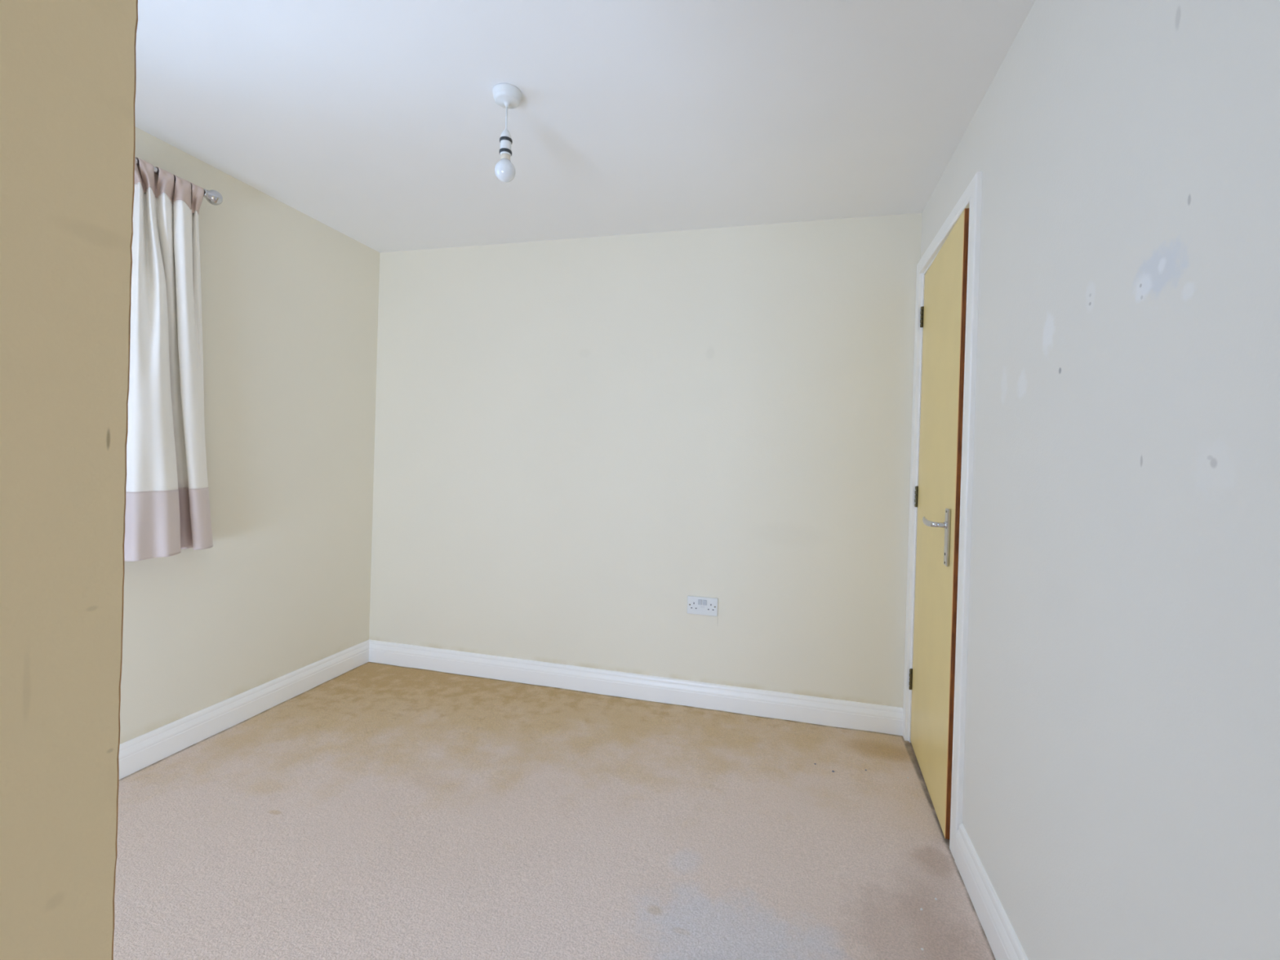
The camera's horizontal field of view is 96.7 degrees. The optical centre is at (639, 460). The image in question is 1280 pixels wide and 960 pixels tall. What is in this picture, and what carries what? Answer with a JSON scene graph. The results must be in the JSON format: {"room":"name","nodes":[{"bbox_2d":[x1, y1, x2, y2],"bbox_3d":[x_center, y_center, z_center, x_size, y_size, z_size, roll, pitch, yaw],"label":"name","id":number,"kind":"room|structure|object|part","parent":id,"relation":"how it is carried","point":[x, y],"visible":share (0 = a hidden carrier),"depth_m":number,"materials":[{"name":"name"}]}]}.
{"room":"empty bedroom","nodes":[
{"label":"empty bedroom","id":0,"kind":"room"},
{"bbox_2d":[0,0,137,959],"bbox_3d":[-0.742,0.012,-0.841,0.110,2.300,2.599,2,0,15],"label":"wall","id":1,"kind":"structure","parent":0,"point":[68,68],"depth_m":0.36,"materials":[{"name":"beige paint"}]},
{"bbox_2d":[120,127,379,743],"bbox_3d":[-2.152,0.025,1.274,0.280,2.420,4.081,2,0,15],"label":"wall","id":2,"kind":"structure","parent":0,"point":[290,300],"depth_m":2.54,"materials":[{"name":"beige paint"}]},
{"bbox_2d":[135,157,222,205],"bbox_3d":[-1.879,-1.015,1.397,0.126,0.055,1.708,2,0,15],"label":"pole","id":3,"kind":"object","parent":2,"relation":"attached to","point":[213,197],"visible":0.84,"depth_m":2.17,"materials":[{"name":"silver metal"}]},
{"bbox_2d":[124,156,213,561],"bbox_3d":[-1.695,-0.344,2.027,0.130,1.362,0.487,2,0,11],"label":"curtain","id":4,"kind":"object","parent":3,"relation":"hanging from","point":[167,503],"visible":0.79,"depth_m":2.00,"materials":[{"name":"beige fabric"}]},
{"bbox_2d":[118,640,368,779],"bbox_3d":[-2.006,1.063,1.360,0.018,0.121,3.831,2,0,15],"label":"baseboard","id":5,"kind":"structure","parent":2,"relation":"attached to","point":[136,753],"depth_m":2.40,"materials":[{"name":"white paint"}]},
{"bbox_2d":[113,662,995,959],"bbox_3d":[-0.816,1.216,0.430,3.398,0.122,5.431,2,0,15],"label":"floor","id":6,"kind":"structure","parent":0,"point":[375,811],"depth_m":1.77,"materials":[{"name":"beige carpet"}]},
{"bbox_2d":[134,0,1035,253],"bbox_3d":[-0.745,-1.202,0.423,3.398,0.120,5.431,2,0,15],"label":"ceiling","id":7,"kind":"structure","parent":0,"point":[381,123],"depth_m":1.81,"materials":[{"name":"white paint"}]},
{"bbox_2d":[492,83,521,182],"bbox_3d":[-0.413,-0.999,1.758,0.088,0.274,0.088,2,0,15],"label":"pendant light","id":8,"kind":"object","parent":7,"relation":"hanging from","point":[506,95],"visible":1,"depth_m":1.74,"materials":[{"name":"white plastic"}]},
{"bbox_3d":[-0.416,-0.895,1.758,0.063,0.066,0.063,2,0,15],"label":"light bulb","id":9,"kind":"part","parent":8,"relation":"part of","materials":[{"name":"white glass"}]},
{"bbox_2d":[368,213,922,707],"bbox_3d":[-0.123,0.080,2.958,3.398,2.420,0.200,2,0,15],"label":"wall","id":10,"kind":"structure","parent":0,"point":[577,441],"depth_m":2.80,"materials":[{"name":"beige paint"}]},
{"bbox_2d":[368,639,902,735],"bbox_3d":[-0.189,1.112,2.857,2.782,0.121,0.018,2,0,15],"label":"baseboard","id":11,"kind":"structure","parent":10,"relation":"attached to","point":[880,718],"depth_m":2.79,"materials":[{"name":"white paint"}]},
{"bbox_2d":[687,595,718,616],"bbox_3d":[0.300,0.699,2.735,0.147,0.086,0.012,2,0,15],"label":"wall socket","id":12,"kind":"object","parent":10,"relation":"attached to","point":[704,606],"visible":1,"depth_m":2.73,"materials":[{"name":"white plastic"}]},
{"bbox_2d":[697,599,702,604],"bbox_3d":[0.288,0.680,2.733,0.018,0.025,0.004,2,0,15],"label":"rocker switch","id":13,"kind":"object","parent":12,"relation":"attached to","point":[700,601],"depth_m":2.73,"materials":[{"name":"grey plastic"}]},
{"bbox_2d":[702,600,706,605],"bbox_3d":[0.310,0.681,2.727,0.018,0.025,0.004,2,0,15],"label":"rocker switch","id":14,"kind":"object","parent":12,"relation":"attached to","point":[704,602],"depth_m":2.73,"materials":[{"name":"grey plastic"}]},
{"bbox_2d":[920,0,1279,959],"bbox_3d":[0.681,0.112,-0.058,0.280,2.420,5.231,2,0,15],"label":"wall","id":15,"kind":"structure","parent":0,"point":[1121,800],"depth_m":0.93,"materials":[{"name":"beige paint"}]},
{"bbox_2d":[902,171,982,858],"bbox_3d":[1.127,0.174,2.102,0.223,2.076,0.825,2,0,15],"label":"door","id":16,"kind":"structure","parent":15,"relation":"in","point":[947,277],"depth_m":1.95,"materials":[{"name":"yellow wood"}]},
{"bbox_3d":[1.188,0.174,2.481,0.017,2.076,0.060,2,0,15],"label":"architrave","id":17,"kind":"part","parent":16,"relation":"part of","materials":[{"name":"white paint"}]},
{"bbox_3d":[1.168,0.193,2.095,0.140,2.033,0.734,2,0,15],"label":"frame","id":18,"kind":"part","parent":16,"relation":"part of","materials":[{"name":"white paint"}]},
{"bbox_3d":[0.983,0.210,1.924,0.046,0.029,0.135,2,0,-8],"label":"lever","id":19,"kind":"part","parent":16,"relation":"part of","materials":[{"name":"silver metal"}]},
{"bbox_3d":[1.121,-0.835,2.108,0.017,0.060,0.825,2,0,15],"label":"architrave","id":20,"kind":"part","parent":16,"relation":"part of","materials":[{"name":"white paint"}]},
{"bbox_3d":[1.009,0.252,1.871,0.010,0.188,0.040,2,0,17],"label":"handle plate","id":21,"kind":"part","parent":16,"relation":"part of","materials":[{"name":"silver metal"}]},
{"bbox_3d":[0.995,0.171,1.741,0.017,2.076,0.060,2,0,15],"label":"architrave","id":22,"kind":"part","parent":16,"relation":"part of","materials":[{"name":"white paint"}]},
{"bbox_2d":[954,822,1028,959],"bbox_3d":[0.427,1.139,-0.322,0.018,0.121,4.203,2,0,15],"label":"baseboard","id":23,"kind":"structure","parent":15,"relation":"attached to","point":[1004,943],"depth_m":1.46,"materials":[{"name":"white paint"}]}
]}

